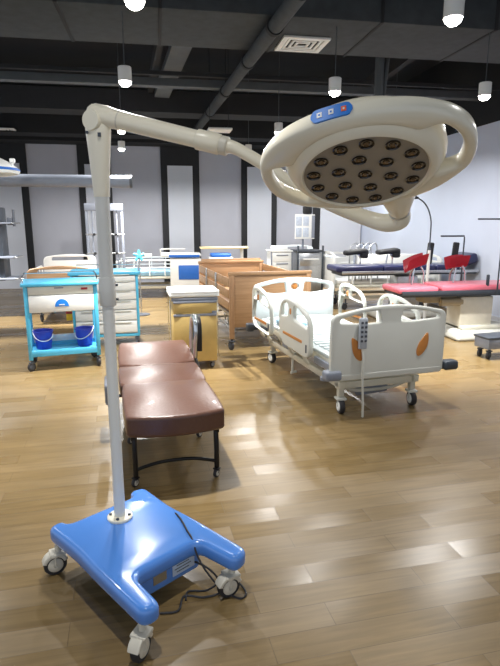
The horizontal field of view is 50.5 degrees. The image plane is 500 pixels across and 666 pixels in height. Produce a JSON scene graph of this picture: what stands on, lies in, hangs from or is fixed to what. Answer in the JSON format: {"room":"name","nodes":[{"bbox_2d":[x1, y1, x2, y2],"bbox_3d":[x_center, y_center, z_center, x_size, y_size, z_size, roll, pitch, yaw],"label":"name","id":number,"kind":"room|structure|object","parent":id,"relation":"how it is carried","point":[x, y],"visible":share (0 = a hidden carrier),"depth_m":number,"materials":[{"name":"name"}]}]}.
{"room":"medical equipment showroom","nodes":[
{"label":"medical equipment showroom","id":0,"kind":"room"},
{"bbox_2d":[25,144,360,281],"bbox_3d":[-3.157,-2.698,12.408,12.100,3.200,0.100,-2,12,-10],"label":"wall","id":1,"kind":"structure","parent":0,"point":[55,211],"depth_m":12.38,"materials":[{"name":"grey paint"}]},
{"bbox_2d":[0,163,27,288],"bbox_3d":[-5.557,-2.388,11.962,0.900,2.780,0.070,-2,12,-10],"label":"wall panel","id":2,"kind":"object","parent":1,"relation":"attached to","point":[10,197],"depth_m":12.01,"materials":[{"name":"white paint"}]},
{"bbox_2d":[0,143,35,269],"bbox_3d":[-5.560,-2.616,11.929,1.200,3.160,0.040,-2,12,-10],"label":"trim","id":3,"kind":"structure","parent":1,"relation":"attached to","point":[17,151],"depth_m":11.88,"materials":[{"name":"black paint"}]},
{"bbox_2d":[84,164,98,268],"bbox_3d":[-3.537,-2.461,12.303,0.420,2.780,0.070,-2,12,-10],"label":"wall panel","id":4,"kind":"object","parent":1,"relation":"attached to","point":[90,198],"depth_m":12.21,"materials":[{"name":"white paint"}]},
{"bbox_2d":[76,145,115,267],"bbox_3d":[-3.535,-2.689,12.271,0.730,3.160,0.040,-2,12,-10],"label":"trim","id":5,"kind":"structure","parent":1,"relation":"attached to","point":[82,150],"depth_m":12.14,"materials":[{"name":"black paint"}]},
{"bbox_2d":[138,281,170,285],"bbox_3d":[-3.147,-1.170,12.675,12.100,0.100,0.016,-2,12,-10],"label":"baseboard","id":6,"kind":"structure","parent":1,"relation":"attached to","point":[143,281],"depth_m":12.80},
{"bbox_2d":[167,166,193,251],"bbox_3d":[-1.635,-2.529,12.625,0.580,2.780,0.070,-2,12,-10],"label":"wall panel","id":7,"kind":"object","parent":1,"relation":"attached to","point":[180,178],"depth_m":12.50,"materials":[{"name":"white paint"}]},
{"bbox_2d":[160,147,200,281],"bbox_3d":[-1.633,-2.757,12.592,0.890,3.160,0.040,-2,12,-10],"label":"trim","id":8,"kind":"structure","parent":1,"relation":"attached to","point":[169,156],"depth_m":12.41,"materials":[{"name":"black paint"}]},
{"bbox_2d":[241,149,276,257],"bbox_3d":[0.220,-2.824,12.905,0.870,3.160,0.040,-2,12,-10],"label":"trim","id":9,"kind":"structure","parent":1,"relation":"attached to","point":[244,164],"depth_m":12.85,"materials":[{"name":"black paint"}]},
{"bbox_2d":[247,167,271,270],"bbox_3d":[0.222,-2.596,12.938,0.590,2.780,0.070,-2,12,-10],"label":"wall panel","id":10,"kind":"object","parent":1,"relation":"attached to","point":[258,193],"depth_m":12.85,"materials":[{"name":"white paint"}]},
{"bbox_2d":[312,207,319,248],"bbox_3d":[2.166,-2.894,13.234,1.240,3.160,0.040,-2,12,-10],"label":"trim","id":11,"kind":"structure","parent":1,"relation":"attached to","point":[315,242],"depth_m":13.19,"materials":[{"name":"black paint"}]},
{"bbox_2d":[319,208,360,263],"bbox_3d":[2.257,-2.826,13.249,1.060,3.100,0.070,-2,12,-10],"label":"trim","id":12,"kind":"structure","parent":1,"relation":"attached to","point":[338,233],"depth_m":13.28,"materials":[{"name":"white paint"}]},
{"bbox_2d":[0,37,440,97],"bbox_3d":[-1.787,-3.732,4.076,12.100,0.100,16.000,-2,12,-10],"label":"ceiling","id":13,"kind":"structure","parent":0,"point":[30,51],"depth_m":9.40,"materials":[{"name":"paint"}]},
{"bbox_2d":[0,158,20,176],"bbox_3d":[-3.188,-2.956,6.020,0.908,2.250,0.731,-11,16,-42],"label":"lamp","id":14,"kind":"object","parent":13,"relation":"hanging from","point":[7,169],"visible":1,"depth_m":6.20,"materials":[{"name":"white plastic"}]},
{"bbox_2d":[0,207,24,280],"bbox_3d":[-4.019,-2.669,8.209,0.622,3.705,0.472,-2,12,-10],"label":"pendant","id":15,"kind":"object","parent":13,"relation":"hanging from","point":[5,270],"visible":0.98,"depth_m":8.45,"materials":[{"name":"grey metal"}]},
{"bbox_2d":[0,255,19,258],"bbox_3d":[-4.039,-1.222,8.510,0.560,0.030,0.460,-2,12,-10],"label":"shelf","id":16,"kind":"object","parent":15,"relation":"attached to","point":[1,256],"depth_m":8.38,"materials":[{"name":"grey metal"}]},
{"bbox_2d":[0,275,21,279],"bbox_3d":[-4.039,-0.889,8.581,0.560,0.030,0.460,-2,12,-10],"label":"shelf","id":17,"kind":"object","parent":15,"relation":"attached to","point":[2,277],"depth_m":8.47,"materials":[{"name":"grey metal"}]},
{"bbox_2d":[0,174,132,187],"bbox_3d":[-3.160,-3.151,7.175,2.965,2.330,0.180,-2,12,-10],"label":"boom","id":18,"kind":"object","parent":13,"relation":"hanging from","point":[21,180],"visible":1,"depth_m":7.41,"materials":[{"name":"grey metal"}]},
{"bbox_2d":[117,58,124,150],"bbox_3d":[-2.306,-4.021,9.371,0.124,1.544,0.124,-2,12,-10],"label":"pendant lamp","id":19,"kind":"object","parent":13,"relation":"hanging from","point":[121,144],"visible":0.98,"depth_m":9.46,"materials":[{"name":"white plastic"}]},
{"bbox_2d":[117,43,124,133],"bbox_3d":[-1.848,-3.614,7.463,0.124,1.544,0.124,-2,12,-10],"label":"pendant lamp","id":20,"kind":"object","parent":13,"relation":"hanging from","point":[119,131],"visible":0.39,"depth_m":7.52,"materials":[{"name":"white plastic"}]},
{"bbox_2d":[124,0,144,10],"bbox_3d":[-0.675,-2.651,2.947,0.124,1.544,0.124,-2,12,-10],"label":"pendant lamp","id":21,"kind":"object","parent":13,"relation":"hanging from","point":[135,5],"visible":1,"depth_m":3.08,"materials":[{"name":"white plastic"}]},
{"bbox_2d":[207,48,231,132],"bbox_3d":[-0.490,-3.887,8.319,0.380,1.368,0.340,-2,12,-10],"label":"pendant lamp","id":22,"kind":"object","parent":13,"relation":"hanging from","point":[212,129],"visible":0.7,"depth_m":8.38,"materials":[{"name":"white metal"}]},
{"bbox_2d":[245,72,251,149],"bbox_3d":[-0.029,-4.114,9.805,0.124,1.544,0.124,-2,12,-10],"label":"pendant lamp","id":23,"kind":"object","parent":13,"relation":"hanging from","point":[248,145],"visible":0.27,"depth_m":9.88,"materials":[{"name":"white plastic"}]},
{"bbox_2d":[0,0,499,63],"bbox_3d":[-1.927,-3.407,4.972,12.000,0.910,1.132,-2,12,-10],"label":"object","id":24,"kind":"structure","parent":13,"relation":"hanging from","point":[405,29],"depth_m":5.20,"materials":[{"name":"grey paint"}]},
{"bbox_2d":[118,10,131,86],"bbox_3d":[-1.156,-2.594,4.846,0.124,0.640,0.124,-2,12,-10],"label":"pendant lamp","id":25,"kind":"object","parent":24,"relation":"hanging from","point":[124,71],"visible":1,"depth_m":4.84,"materials":[{"name":"white plastic"}]},
{"bbox_2d":[119,80,130,86],"bbox_3d":[-1.156,-2.308,4.907,0.112,0.056,0.112,-2,12,-10],"label":"diffuser","id":26,"kind":"object","parent":25,"relation":"attached to","point":[124,83],"depth_m":4.87,"materials":[{"name":"white plastic"}]},
{"bbox_2d":[148,45,162,92],"bbox_3d":[-1.288,-3.744,7.249,0.080,0.160,3.255,-3,12,-13],"label":"ceiling beam","id":27,"kind":"structure","parent":24,"relation":"attached to","point":[157,50],"depth_m":7.08,"materials":[{"name":"black metal"}]},
{"bbox_2d":[154,46,191,97],"bbox_3d":[-1.072,-3.664,7.304,0.240,0.120,3.261,-3,12,-14],"label":"trim","id":28,"kind":"structure","parent":24,"relation":"attached to","point":[176,57],"depth_m":6.97,"materials":[{"name":"grey metal"}]},
{"bbox_2d":[275,35,330,52],"bbox_3d":[0.555,-3.085,5.666,0.500,0.022,0.460,-2,12,-10],"label":"ceiling vent","id":29,"kind":"object","parent":24,"relation":"attached to","point":[288,43],"visible":1,"depth_m":5.64,"materials":[{"name":"white paint"}]},
{"bbox_2d":[328,26,340,96],"bbox_3d":[0.846,-2.677,5.234,0.124,0.640,0.124,-2,12,-10],"label":"pendant lamp","id":30,"kind":"object","parent":24,"relation":"hanging from","point":[334,82],"visible":1,"depth_m":5.23,"materials":[{"name":"white plastic"}]},
{"bbox_2d":[329,91,339,96],"bbox_3d":[0.846,-2.391,5.295,0.112,0.056,0.112,-2,12,-10],"label":"diffuser","id":31,"kind":"object","parent":30,"relation":"attached to","point":[333,93],"depth_m":5.26,"materials":[{"name":"white plastic"}]},
{"bbox_2d":[343,58,414,97],"bbox_3d":[2.035,-4.014,8.271,0.100,0.200,5.112,-1,12,-6],"label":"trim","id":32,"kind":"structure","parent":24,"relation":"attached to","point":[396,64],"depth_m":7.67,"materials":[{"name":"grey paint"}]},
{"bbox_2d":[478,33,491,100],"bbox_3d":[2.418,-2.714,5.410,0.124,0.640,0.124,-2,12,-10],"label":"pendant lamp","id":33,"kind":"object","parent":24,"relation":"hanging from","point":[484,92],"visible":1,"depth_m":5.41,"materials":[{"name":"white plastic"}]},
{"bbox_2d":[479,95,489,100],"bbox_3d":[2.418,-2.429,5.471,0.112,0.056,0.112,-2,12,-10],"label":"diffuser","id":34,"kind":"object","parent":33,"relation":"attached to","point":[482,97],"depth_m":5.44,"materials":[{"name":"white plastic"}]},
{"bbox_2d":[194,0,305,129],"bbox_3d":[-0.341,-3.805,7.325,0.165,1.033,6.809,-3,12,-12],"label":"ceiling pipe","id":35,"kind":"object","parent":13,"relation":"hanging from","point":[275,24],"visible":0.84,"depth_m":5.57,"materials":[{"name":"black metal"}]},
{"bbox_2d":[274,52,282,133],"bbox_3d":[0.415,-3.639,7.578,0.124,1.544,0.124,-2,12,-10],"label":"pendant lamp","id":36,"kind":"object","parent":13,"relation":"hanging from","point":[278,126],"visible":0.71,"depth_m":7.66,"materials":[{"name":"white plastic"}]},
{"bbox_2d":[374,57,384,95],"bbox_3d":[1.610,-3.531,6.535,0.111,1.320,0.111,3,12,12],"label":"trim","id":37,"kind":"structure","parent":13,"relation":"attached to","point":[379,61],"depth_m":6.57,"materials":[{"name":"grey metal"}]},
{"bbox_2d":[383,58,389,95],"bbox_3d":[1.728,-3.535,6.555,0.170,1.324,0.050,-2,12,-10],"label":"trim","id":38,"kind":"structure","parent":13,"relation":"hanging from","point":[387,59],"depth_m":6.60,"materials":[{"name":"grey metal"}]},
{"bbox_2d":[443,0,464,26],"bbox_3d":[1.288,-2.707,3.209,0.124,1.544,0.124,-2,12,-10],"label":"pendant lamp","id":39,"kind":"object","parent":13,"relation":"hanging from","point":[453,11],"visible":1,"depth_m":3.31,"materials":[{"name":"white plastic"}]},
{"bbox_2d":[444,15,462,26],"bbox_3d":[1.288,-1.979,3.365,0.112,0.056,0.112,-2,12,-10],"label":"diffuser","id":40,"kind":"object","parent":39,"relation":"attached to","point":[450,20],"depth_m":3.33,"materials":[{"name":"white plastic"}]},
{"bbox_2d":[0,285,499,665],"bbox_3d":[-1.787,0.571,4.994,12.100,0.100,16.000,-2,12,-10],"label":"floor","id":41,"kind":"structure","parent":0,"point":[373,539],"depth_m":2.92,"materials":[{"name":"brown wood"}]},
{"bbox_2d":[20,271,100,370],"bbox_3d":[-2.026,-0.148,5.743,0.770,0.993,0.500,-4,13,-19],"label":"trolley","id":42,"kind":"object","parent":41,"relation":"on","point":[42,295],"visible":0.99,"depth_m":5.53,"materials":[{"name":"plastic"}]},
{"bbox_2d":[32,328,52,349],"bbox_3d":[-2.253,0.063,5.782,0.214,0.209,0.219,-2,12,-10],"label":"bucket","id":43,"kind":"object","parent":42,"relation":"on","point":[43,336],"visible":1,"depth_m":5.72,"materials":[{"name":"blue plastic"}]},
{"bbox_2d":[32,338,100,356],"bbox_3d":[-2.026,0.156,5.808,0.720,0.068,0.450,-4,13,-19],"label":"tray","id":44,"kind":"object","parent":42,"relation":"on","point":[60,346],"depth_m":5.70,"materials":[{"name":"plastic"}]},
{"bbox_2d":[74,326,93,345],"bbox_3d":[-1.848,0.027,5.923,0.214,0.220,0.219,-2,12,-10],"label":"bucket","id":45,"kind":"object","parent":42,"relation":"on","point":[84,334],"visible":1,"depth_m":5.86,"materials":[{"name":"blue plastic"}]},
{"bbox_2d":[27,254,96,321],"bbox_3d":[-3.072,-0.791,8.887,0.932,0.940,1.940,-3,12,-13],"label":"hospital bed","id":46,"kind":"object","parent":41,"relation":"on","point":[50,265],"visible":0.39,"depth_m":9.62,"materials":[{"name":"white plastic"}]},
{"bbox_2d":[67,264,139,341],"bbox_3d":[-1.828,-0.365,6.778,0.860,0.987,0.534,-2,12,-12],"label":"cart","id":47,"kind":"object","parent":41,"relation":"on","point":[127,314],"visible":0.56,"depth_m":6.57,"materials":[{"name":"white plastic"}]},
{"bbox_2d":[66,311,72,320],"bbox_3d":[-2.266,-0.238,6.667,0.076,0.145,0.131,-3,12,-12],"label":"box","id":48,"kind":"object","parent":47,"relation":"attached to","point":[69,316],"visible":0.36,"depth_m":6.61,"materials":[{"name":"yellow plastic"}]},
{"bbox_2d":[84,203,125,267],"bbox_3d":[-2.787,-1.558,10.278,0.730,1.860,0.500,-2,12,-10],"label":"equipment rack","id":49,"kind":"object","parent":41,"relation":"on","point":[116,207],"visible":0.49,"depth_m":10.15,"materials":[{"name":"white metal"}]},
{"bbox_2d":[133,250,151,315],"bbox_3d":[-1.800,-0.827,8.732,0.303,1.075,0.279,7,14,29],"label":"stand","id":50,"kind":"object","parent":41,"relation":"on","point":[138,254],"visible":0.89,"depth_m":8.66,"materials":[{"name":"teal plastic"}]},
{"bbox_2d":[116,256,170,288],"bbox_3d":[-2.054,-1.236,10.995,1.940,0.930,0.932,-2,12,-8],"label":"hospital bed","id":51,"kind":"object","parent":41,"relation":"on","point":[149,272],"visible":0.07,"depth_m":10.64,"materials":[{"name":"white plastic"}]},
{"bbox_2d":[104,314,224,486],"bbox_3d":[-0.660,0.352,3.879,0.781,0.794,1.780,-3,12,-14],"label":"couch","id":52,"kind":"object","parent":41,"relation":"on","point":[164,390],"visible":0.94,"depth_m":3.37,"materials":[{"name":"brown leather"}]},
{"bbox_2d":[160,248,200,285],"bbox_3d":[-1.279,-1.049,9.823,0.736,1.054,0.505,-2,12,-8],"label":"base cabinet","id":53,"kind":"object","parent":41,"relation":"on","point":[184,266],"visible":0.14,"depth_m":9.58,"materials":[{"name":"white plastic"}]},
{"bbox_2d":[161,252,200,256],"bbox_3d":[-1.272,-1.444,9.743,0.720,0.050,0.500,-2,12,-8],"label":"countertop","id":54,"kind":"structure","parent":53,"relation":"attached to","point":[164,254],"depth_m":9.53,"materials":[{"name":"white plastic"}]},
{"bbox_2d":[166,285,218,366],"bbox_3d":[-0.618,-0.068,5.748,0.520,0.835,0.483,-3,12,-13],"label":"base cabinet","id":55,"kind":"object","parent":41,"relation":"on","point":[184,301],"visible":0.75,"depth_m":5.51,"materials":[{"name":"yellow laminate"}]},
{"bbox_2d":[166,285,218,297],"bbox_3d":[-0.619,-0.446,5.669,0.520,0.062,0.480,-3,12,-13],"label":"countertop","id":56,"kind":"structure","parent":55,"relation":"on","point":[203,291],"depth_m":5.49,"materials":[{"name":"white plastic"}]},
{"bbox_2d":[208,252,232,258],"bbox_3d":[-0.626,-1.259,11.249,0.500,0.870,0.413,-2,12,-10],"label":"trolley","id":57,"kind":"object","parent":41,"relation":"on","point":[212,255],"visible":0.03,"depth_m":10.99,"materials":[{"name":"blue plastic"}]},
{"bbox_2d":[199,246,247,257],"bbox_3d":[-0.493,-1.092,10.012,0.880,1.059,0.577,-2,12,-10],"label":"table","id":58,"kind":"object","parent":41,"relation":"on","point":[241,248],"visible":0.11,"depth_m":9.76,"materials":[{"name":"brown wood"}]},
{"bbox_2d":[198,258,311,349],"bbox_3d":[-0.027,-0.497,7.462,1.076,0.960,2.170,-3,12,-15],"label":"bed","id":59,"kind":"object","parent":41,"relation":"on","point":[235,279],"visible":0.42,"depth_m":6.43,"materials":[{"name":"brown wood"}]},
{"bbox_2d":[42,96,477,663],"bbox_3d":[-0.131,0.158,1.921,1.643,1.992,0.739,6,13,26],"label":"light","id":60,"kind":"object","parent":41,"relation":"on","point":[343,158],"visible":1,"depth_m":1.92,"materials":[{"name":"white plastic"}]},
{"bbox_2d":[384,196,414,218],"bbox_3d":[0.468,-0.474,1.681,0.119,0.219,0.268,5,13,21],"label":"socket","id":61,"kind":"object","parent":60,"relation":"attached to","point":[398,207],"depth_m":1.70,"materials":[{"name":"beige plastic"}]},
{"bbox_2d":[266,249,292,270],"bbox_3d":[0.535,-1.031,9.831,0.405,1.015,0.450,-3,12,-13],"label":"cabinet","id":62,"kind":"object","parent":41,"relation":"on","point":[283,259],"visible":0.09,"depth_m":9.57,"materials":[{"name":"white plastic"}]},
{"bbox_2d":[271,245,287,249],"bbox_3d":[0.534,-1.563,9.722,0.260,0.070,0.300,-2,12,-10],"label":"tray","id":63,"kind":"object","parent":62,"relation":"on","point":[280,247],"visible":1,"depth_m":9.59,"materials":[{"name":"white plastic"}]},
{"bbox_2d":[290,206,323,291],"bbox_3d":[1.046,-1.450,9.723,0.500,1.880,0.480,-3,12,-13],"label":"equipment cart","id":64,"kind":"object","parent":41,"relation":"on","point":[303,259],"visible":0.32,"depth_m":9.59,"materials":[{"name":"metal"}]},
{"bbox_2d":[284,244,352,290],"bbox_3d":[1.345,-1.387,11.563,0.932,0.990,1.990,-4,13,-17],"label":"hospital bed","id":65,"kind":"object","parent":41,"relation":"on","point":[338,259],"visible":0.16,"depth_m":10.69,"materials":[{"name":"white plastic"}]},
{"bbox_2d":[246,277,457,416],"bbox_3d":[0.820,0.028,5.106,1.184,0.915,2.150,-4,13,-17],"label":"hospital bed","id":66,"kind":"object","parent":41,"relation":"on","point":[363,357],"visible":1,"depth_m":4.30,"materials":[{"name":"white plastic"}]},
{"bbox_2d":[323,242,442,309],"bbox_3d":[2.344,-1.071,9.628,1.940,1.179,0.932,-1,12,-6],"label":"hospital bed","id":67,"kind":"object","parent":41,"relation":"on","point":[377,281],"visible":0.52,"depth_m":9.23,"materials":[{"name":"white plastic"}]},
{"bbox_2d":[327,242,478,317],"bbox_3d":[2.457,-0.866,8.607,2.383,1.203,0.570,-2,12,-10],"label":"table","id":68,"kind":"object","parent":41,"relation":"on","point":[396,272],"visible":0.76,"depth_m":8.45,"materials":[{"name":"blue leather"}]},
{"bbox_2d":[412,196,431,319],"bbox_3d":[2.592,-1.038,7.761,0.478,1.892,0.502,6,13,25],"label":"gooseneck lamp","id":69,"kind":"object","parent":41,"relation":"on","point":[416,197],"visible":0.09,"depth_m":7.71,"materials":[{"name":"grey metal"}]},
{"bbox_2d":[382,218,499,340],"bbox_3d":[2.858,-0.732,7.093,2.089,1.572,0.680,-2,12,-10],"label":"table","id":70,"kind":"object","parent":41,"relation":"on","point":[469,304],"visible":0.98,"depth_m":7.00,"materials":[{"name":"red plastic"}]},
{"bbox_2d":[474,332,499,358],"bbox_3d":[3.003,0.144,6.139,0.740,0.258,0.350,-4,13,-17],"label":"step","id":71,"kind":"structure","parent":41,"relation":"on","point":[490,341],"depth_m":6.02,"materials":[{"name":"grey plastic"}]},
{"bbox_2d":[360,61,499,316],"bbox_3d":[4.224,-1.846,5.540,0.100,4.400,16.000,-2,12,-10],"label":"wall","id":72,"kind":"structure","parent":0,"point":[455,206],"depth_m":8.83,"materials":[{"name":"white paint"}]},
{"bbox_2d":[0,128,15,130],"bbox_3d":[-4.665,-3.817,9.983,0.520,0.022,0.500,-2,12,-10],"label":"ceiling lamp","id":73,"kind":"object","parent":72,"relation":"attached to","point":[11,129],"visible":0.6,"depth_m":9.82,"materials":[{"name":"white metal"}]},
{"bbox_2d":[0,136,268,148],"bbox_3d":[-3.081,-4.326,11.607,12.080,0.340,0.600,-2,12,-10],"label":"trim","id":74,"kind":"structure","parent":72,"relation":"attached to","point":[3,139],"depth_m":11.47,"materials":[{"name":"paint"}]},
{"bbox_2d":[0,113,293,141],"bbox_3d":[-2.877,-4.138,10.438,12.080,0.500,0.500,-2,12,-10],"label":"ceiling beam","id":75,"kind":"structure","parent":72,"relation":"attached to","point":[25,124],"depth_m":10.28,"materials":[{"name":"metal"}]},
{"bbox_2d":[0,84,352,121],"bbox_3d":[-2.621,-3.908,8.976,12.080,0.340,0.500,-2,12,-10],"label":"ceiling beam","id":76,"kind":"structure","parent":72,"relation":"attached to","point":[30,99],"depth_m":8.96,"materials":[{"name":"black metal"}]},
{"bbox_2d":[0,71,479,100],"bbox_3d":[-2.323,-3.490,7.302,12.080,0.100,0.160,-2,12,-10],"label":"ceiling beam","id":77,"kind":"structure","parent":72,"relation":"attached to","point":[5,76],"depth_m":7.54,"materials":[{"name":"grey metal"}]},
{"bbox_2d":[0,63,499,90],"bbox_3d":[-2.221,-3.347,6.728,12.080,0.050,0.050,-2,12,-10],"label":"ceiling beam","id":78,"kind":"structure","parent":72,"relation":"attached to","point":[2,65],"depth_m":7.02,"materials":[{"name":"black metal"}]},
{"bbox_2d":[382,288,499,320],"bbox_3d":[4.167,0.259,5.979,0.016,0.100,15.960,-2,12,-10],"label":"baseboard","id":79,"kind":"structure","parent":72,"relation":"attached to","point":[493,318],"depth_m":8.22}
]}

